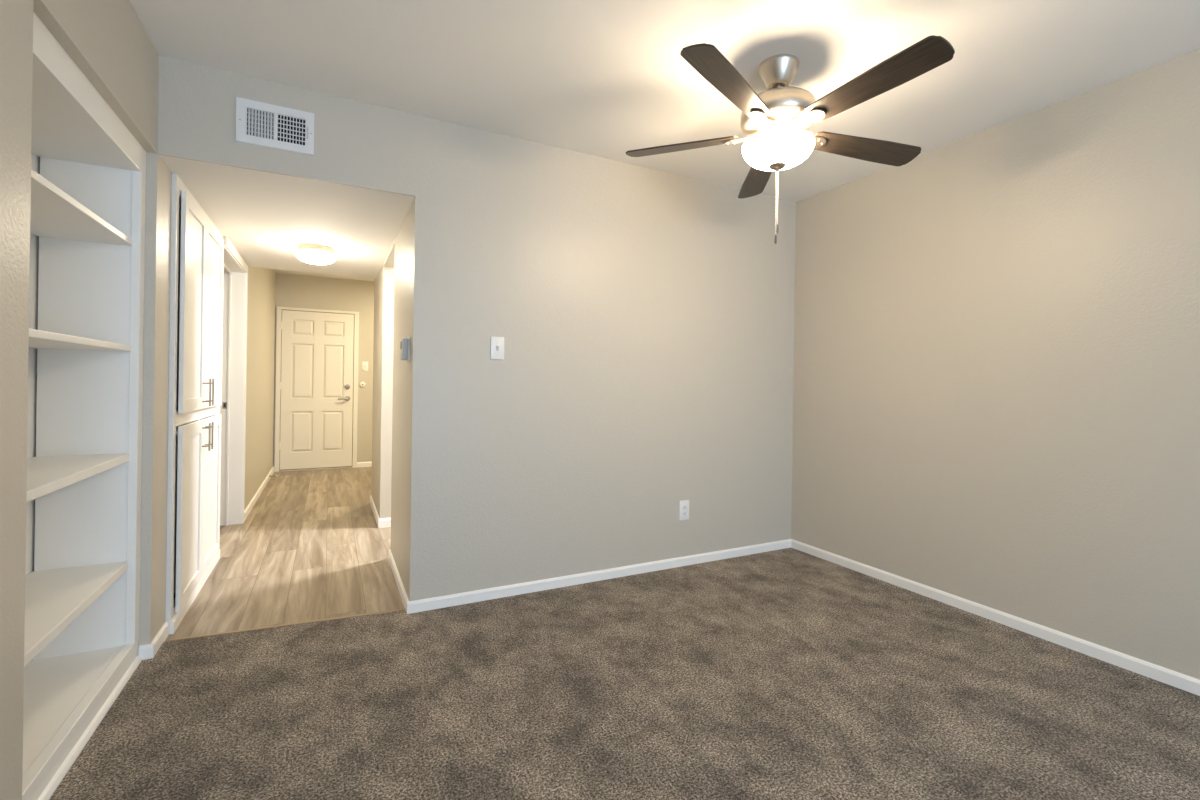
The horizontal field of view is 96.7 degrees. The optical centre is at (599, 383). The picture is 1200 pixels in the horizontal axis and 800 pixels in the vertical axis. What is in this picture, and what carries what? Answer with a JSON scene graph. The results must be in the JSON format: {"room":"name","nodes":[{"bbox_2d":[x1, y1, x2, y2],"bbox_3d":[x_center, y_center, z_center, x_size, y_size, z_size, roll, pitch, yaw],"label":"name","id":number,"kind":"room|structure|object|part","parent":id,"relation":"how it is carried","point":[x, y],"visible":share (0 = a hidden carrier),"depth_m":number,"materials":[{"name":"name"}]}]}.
{"room":"empty living room","nodes":[
{"label":"empty living room","id":0,"kind":"room"},
{"bbox_2d":[0,0,275,799],"bbox_3d":[-1.708,-0.082,1.488,0.500,2.490,11.300,1,0,-27],"label":"wall","id":1,"kind":"structure","parent":0,"point":[107,40],"depth_m":1.62,"materials":[{"name":"beige paint"}]},
{"bbox_2d":[138,621,168,659],"bbox_3d":[-1.881,1.092,2.251,0.047,0.076,0.233,1,0,-27],"label":"baseboard","id":2,"kind":"structure","parent":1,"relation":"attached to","point":[147,651],"depth_m":2.19,"materials":[{"name":"white paint"}]},
{"bbox_2d":[220,238,247,525],"bbox_3d":[-2.703,0.086,3.772,0.229,2.036,0.952,1,0,-27],"label":"door frame","id":3,"kind":"structure","parent":1,"relation":"attached to","point":[233,274],"depth_m":4.16,"materials":[{"name":"white paint"}]},
{"bbox_2d":[244,467,273,520],"bbox_3d":[-3.425,1.068,5.402,0.012,0.080,2.580,1,0,-27],"label":"baseboard","id":4,"kind":"structure","parent":1,"relation":"attached to","point":[248,509],"depth_m":5.04,"materials":[{"name":"white paint"}]},
{"bbox_2d":[158,154,414,278],"bbox_3d":[-1.940,-1.157,3.446,1.097,0.447,2.403,1,0,-27],"label":"ceiling","id":5,"kind":"structure","parent":0,"point":[265,216],"depth_m":2.95,"materials":[{"name":"white paint"}]},
{"bbox_2d":[296,243,335,264],"bbox_3d":[-1.947,-0.878,3.659,0.244,0.112,0.244,1,0,-27],"label":"ceiling light","id":6,"kind":"object","parent":5,"relation":"attached to","point":[313,253],"visible":1,"depth_m":3.58,"materials":[{"name":"beige glass"}]},
{"bbox_3d":[-1.947,-0.856,3.659,0.244,0.068,0.244,1,0,-27],"label":"lamp shade","id":7,"kind":"part","parent":6,"relation":"part of","materials":[{"name":"white glass"}]},
{"bbox_2d":[273,273,373,465],"bbox_3d":[-3.031,-0.101,7.107,2.470,2.490,0.120,1,0,-27],"label":"wall","id":8,"kind":"structure","parent":0,"point":[292,290],"depth_m":6.95,"materials":[{"name":"beige paint"}]},
{"bbox_2d":[279,310,353,469],"bbox_3d":[-3.572,0.084,6.738,0.821,1.967,0.111,1,0,-27],"label":"door","id":9,"kind":"structure","parent":8,"relation":"in","point":[317,349],"depth_m":6.74,"materials":[{"name":"white paint"}]},
{"bbox_3d":[-3.288,0.194,6.854,0.146,0.068,0.059,1,0,-27],"label":"handle","id":10,"kind":"part","parent":9,"relation":"part of","materials":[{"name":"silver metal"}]},
{"bbox_2d":[274,307,358,471],"bbox_3d":[-3.571,0.078,6.755,0.919,2.028,0.042,1,0,-27],"label":"door frame","id":11,"kind":"structure","parent":8,"relation":"attached to","point":[279,309],"depth_m":6.64,"materials":[{"name":"white paint"}]},
{"bbox_2d":[279,310,353,469],"bbox_3d":[-3.581,0.086,6.773,0.825,1.991,0.021,1,0,-27],"label":"door gap","id":12,"kind":"structure","parent":8,"relation":"in","point":[291,310],"depth_m":6.79,"materials":[{"name":"white"}]},
{"bbox_2d":[273,462,371,466],"bbox_3d":[-3.022,1.074,7.046,2.220,0.080,0.012,1,0,-27],"label":"baseboard","id":13,"kind":"structure","parent":8,"relation":"attached to","point":[359,464],"depth_m":7.00,"materials":[{"name":"white paint"}]},
{"bbox_2d":[362,362,367,370],"bbox_3d":[-3.082,-0.225,7.002,0.073,0.120,0.020,1,0,-27],"label":"light switch","id":14,"kind":"object","parent":8,"relation":"attached to","point":[364,364],"visible":1,"depth_m":7.00,"materials":[{"name":"white plastic"}]},
{"bbox_2d":[274,269,373,281],"bbox_3d":[-2.469,-1.388,6.004,2.500,0.100,2.640,1,0,-27],"label":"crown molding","id":15,"kind":"structure","parent":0,"point":[276,270],"depth_m":6.68,"materials":[{"name":"white paint"}]},
{"bbox_2d":[371,204,411,591],"bbox_3d":[-1.493,-0.079,3.875,0.115,2.490,2.538,1,0,-27],"label":"wall","id":16,"kind":"structure","parent":0,"point":[392,285],"depth_m":3.38,"materials":[{"name":"beige paint"}]},
{"bbox_2d":[370,496,390,527],"bbox_3d":[-1.873,1.089,4.577,0.127,0.082,0.956,1,0,-27],"label":"baseboard","id":17,"kind":"structure","parent":16,"relation":"attached to","point":[386,522],"depth_m":4.16,"materials":[{"name":"white paint"}]},
{"bbox_2d":[388,549,409,611],"bbox_3d":[-1.094,1.107,3.043,0.127,0.070,0.932,1,0,-27],"label":"baseboard","id":18,"kind":"structure","parent":16,"relation":"attached to","point":[399,583],"depth_m":2.94,"materials":[{"name":"white paint"}]},
{"bbox_2d":[400,337,409,361],"bbox_3d":[-1.007,-0.174,2.752,0.038,0.122,0.110,1,0,-27],"label":"thermostat","id":19,"kind":"object","parent":16,"relation":"attached to","point":[405,342],"visible":1,"depth_m":2.71,"materials":[{"name":"white plastic"}]},
{"bbox_3d":[-0.994,-0.174,2.759,0.008,0.122,0.110,1,0,-27],"label":"plate","id":20,"kind":"part","parent":19,"relation":"part of","materials":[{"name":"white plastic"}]},
{"bbox_2d":[157,56,795,600],"bbox_3d":[-0.200,-0.061,3.043,3.702,2.490,0.115,1,0,-27],"label":"wall","id":21,"kind":"structure","parent":0,"point":[644,317],"depth_m":2.97,"materials":[{"name":"beige paint"}]},
{"bbox_2d":[236,97,313,155],"bbox_3d":[-1.421,-1.126,2.341,0.293,0.194,0.018,1,0,-27],"label":"air vent","id":22,"kind":"object","parent":21,"relation":"in","point":[260,124],"visible":1,"depth_m":2.34,"materials":[{"name":"white metal"}]},
{"bbox_2d":[490,336,503,359],"bbox_3d":[-0.536,-0.185,2.796,0.073,0.120,0.020,1,0,-27],"label":"light switch","id":23,"kind":"object","parent":21,"relation":"attached to","point":[497,343],"visible":1,"depth_m":2.80,"materials":[{"name":"white plastic"}]},
{"bbox_2d":[407,539,790,613],"bbox_3d":[0.207,1.122,3.187,2.576,0.076,0.012,1,0,-27],"label":"baseboard","id":24,"kind":"structure","parent":21,"relation":"attached to","point":[433,603],"depth_m":3.02,"materials":[{"name":"white paint"}]},
{"bbox_2d":[679,500,688,520],"bbox_3d":[0.530,0.797,3.351,0.075,0.124,0.009,1,0,-27],"label":"wall outlet","id":25,"kind":"object","parent":21,"relation":"attached to","point":[683,505],"visible":1,"depth_m":3.35,"materials":[{"name":"white plastic"}]},
{"bbox_2d":[49,467,1199,799],"bbox_3d":[-0.422,1.161,2.234,5.100,0.060,11.250,1,0,-27],"label":"floor","id":26,"kind":"structure","parent":0,"point":[787,673],"depth_m":1.95,"materials":[{"name":"brown carpet"}]},
{"bbox_2d":[22,11,145,799],"bbox_3d":[-1.743,0.101,1.627,0.325,2.063,1.014,1,0,-27],"label":"bookcase","id":27,"kind":"object","parent":26,"relation":"on","point":[88,194],"visible":0.82,"depth_m":1.98,"materials":[{"name":"white paint"}]},
{"bbox_3d":[-1.877,0.128,1.542,0.012,1.965,0.968,1,0,-27],"label":"panel","id":28,"kind":"part","parent":27,"relation":"part of","materials":[{"name":"white paint"}]},
{"bbox_3d":[-1.766,1.034,1.606,0.265,0.020,0.930,1,0,-27],"label":"shelf","id":29,"kind":"part","parent":27,"relation":"part of","materials":[{"name":"white paint"}]},
{"bbox_3d":[-1.756,0.712,1.609,0.276,0.032,0.930,1,0,-27],"label":"shelf","id":30,"kind":"part","parent":27,"relation":"part of","materials":[{"name":"white paint"}]},
{"bbox_3d":[-1.750,0.289,1.609,0.276,0.030,0.930,1,0,-27],"label":"shelf","id":31,"kind":"part","parent":27,"relation":"part of","materials":[{"name":"white paint"}]},
{"bbox_3d":[-1.744,-0.135,1.609,0.276,0.022,0.930,1,0,-27],"label":"shelf","id":32,"kind":"part","parent":27,"relation":"part of","materials":[{"name":"white paint"}]},
{"bbox_3d":[-1.736,-0.840,1.608,0.273,0.020,0.930,1,0,-27],"label":"panel","id":33,"kind":"part","parent":27,"relation":"part of","materials":[{"name":"white paint"}]},
{"bbox_3d":[-1.738,-0.547,1.609,0.276,0.022,0.930,1,0,-27],"label":"shelf","id":34,"kind":"part","parent":27,"relation":"part of","materials":[{"name":"white paint"}]},
{"bbox_3d":[-1.962,0.127,2.033,0.265,1.965,0.020,1,0,-27],"label":"panel","id":35,"kind":"part","parent":27,"relation":"part of","materials":[{"name":"white paint"}]},
{"bbox_3d":[-1.618,1.113,1.692,0.016,0.041,1.003,1,0,-27],"label":"shoe moulding","id":36,"kind":"part","parent":27,"relation":"part of","materials":[{"name":"white paint"}]},
{"bbox_2d":[165,173,223,634],"bbox_3d":[-2.321,0.093,2.795,0.494,2.061,1.140,1,0,-27],"label":"tall cabinet","id":37,"kind":"object","parent":26,"relation":"on","point":[197,246],"visible":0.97,"depth_m":2.67,"materials":[{"name":"white paint"}]},
{"bbox_3d":[-2.021,0.619,2.635,0.018,0.846,0.460,1,0,-27],"label":"door","id":38,"kind":"part","parent":37,"relation":"part of","materials":[{"name":"white paint"}]},
{"bbox_3d":[-2.007,-0.373,2.635,0.018,1.018,0.460,1,0,-27],"label":"door","id":39,"kind":"part","parent":37,"relation":"part of","materials":[{"name":"white paint"}]},
{"bbox_3d":[-2.079,0.283,2.816,0.037,0.146,0.008,1,0,-27],"label":"handle","id":40,"kind":"part","parent":37,"relation":"part of","materials":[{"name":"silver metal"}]},
{"bbox_3d":[-2.075,0.047,2.816,0.037,0.146,0.008,1,0,-27],"label":"handle","id":41,"kind":"part","parent":37,"relation":"part of","materials":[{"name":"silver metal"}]},
{"bbox_3d":[-2.114,0.283,2.885,0.037,0.146,0.008,1,0,-27],"label":"handle","id":42,"kind":"part","parent":37,"relation":"part of","materials":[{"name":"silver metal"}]},
{"bbox_3d":[-2.111,0.047,2.885,0.037,0.146,0.008,1,0,-27],"label":"handle","id":43,"kind":"part","parent":37,"relation":"part of","materials":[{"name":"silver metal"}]},
{"bbox_3d":[-2.244,0.616,3.073,0.018,0.846,0.516,1,0,-27],"label":"door","id":44,"kind":"part","parent":37,"relation":"part of","materials":[{"name":"white paint"}]},
{"bbox_3d":[-2.230,-0.376,3.073,0.018,1.018,0.516,1,0,-27],"label":"door","id":45,"kind":"part","parent":37,"relation":"part of","materials":[{"name":"white paint"}]},
{"bbox_2d":[169,608,405,640],"bbox_3d":[-1.412,1.125,2.476,0.957,0.024,0.016,1,0,-21],"label":"transition strip","id":46,"kind":"object","parent":26,"relation":"on","point":[388,611],"visible":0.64,"depth_m":2.45,"materials":[{"name":"beige wood"}]},
{"bbox_2d":[279,466,352,471],"bbox_3d":[-3.584,1.084,6.751,0.821,0.016,0.050,1,0,-27],"label":"threshold","id":47,"kind":"object","parent":26,"relation":"on","point":[350,466],"visible":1,"depth_m":6.74,"materials":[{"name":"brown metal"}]},
{"bbox_2d":[130,0,1199,201],"bbox_3d":[1.192,-1.336,0.175,3.850,0.100,6.350,1,0,-27],"label":"ceiling","id":48,"kind":"structure","parent":0,"point":[608,79],"depth_m":2.11,"materials":[{"name":"white paint"}]},
{"bbox_2d":[626,35,954,243],"bbox_3d":[0.750,-0.930,2.137,1.251,0.725,1.218,1,0,-27],"label":"ceiling fan","id":49,"kind":"object","parent":48,"relation":"hanging from","point":[775,122],"visible":1,"depth_m":2.05,"materials":[{"name":"brown wood"}]},
{"bbox_3d":[0.354,-1.033,2.332,0.497,0.006,0.128,2,13,24],"label":"blade","id":50,"kind":"part","parent":49,"relation":"part of","materials":[{"name":"brown wood"}]},
{"bbox_3d":[0.457,-1.048,1.869,0.128,0.006,0.497,17,8,41],"label":"blade","id":51,"kind":"part","parent":49,"relation":"part of","materials":[{"name":"brown wood"}]},
{"bbox_3d":[0.763,-0.999,2.572,0.128,0.006,0.497,-12,-4,5],"label":"blade","id":52,"kind":"part","parent":49,"relation":"part of","materials":[{"name":"brown wood"}]},
{"bbox_3d":[0.717,-0.740,2.170,0.005,0.270,0.005,1,0,-27],"label":"pull chain","id":53,"kind":"part","parent":49,"relation":"part of","materials":[{"name":"white metal"}]},
{"bbox_3d":[0.723,-0.761,2.171,0.005,0.228,0.005,1,0,-27],"label":"pull chain","id":54,"kind":"part","parent":49,"relation":"part of","materials":[{"name":"white metal"}]},
{"bbox_3d":[0.723,-0.929,2.170,0.282,0.086,0.282,1,0,-27],"label":"lamp shade","id":55,"kind":"part","parent":49,"relation":"part of","materials":[{"name":"white glass"}]},
{"bbox_3d":[1.117,-0.992,2.257,0.497,0.006,0.128,4,-13,-12],"label":"blade","id":56,"kind":"part","parent":49,"relation":"part of","materials":[{"name":"brown wood"}]},
{"bbox_3d":[0.928,-1.022,1.822,0.128,0.006,0.497,15,-8,-29],"label":"blade","id":57,"kind":"part","parent":49,"relation":"part of","materials":[{"name":"brown wood"}]},
{"bbox_2d":[791,49,1199,679],"bbox_3d":[2.836,-0.017,1.020,0.120,2.490,6.350,1,0,-27],"label":"wall","id":58,"kind":"structure","parent":0,"point":[996,377],"depth_m":2.50,"materials":[{"name":"beige paint"}]},
{"bbox_2d":[791,539,1199,695],"bbox_3d":[2.750,1.158,1.011,0.012,0.076,6.197,1,0,-27],"label":"baseboard","id":59,"kind":"structure","parent":58,"relation":"attached to","point":[1167,676],"depth_m":2.49,"materials":[{"name":"white paint"}]}
]}

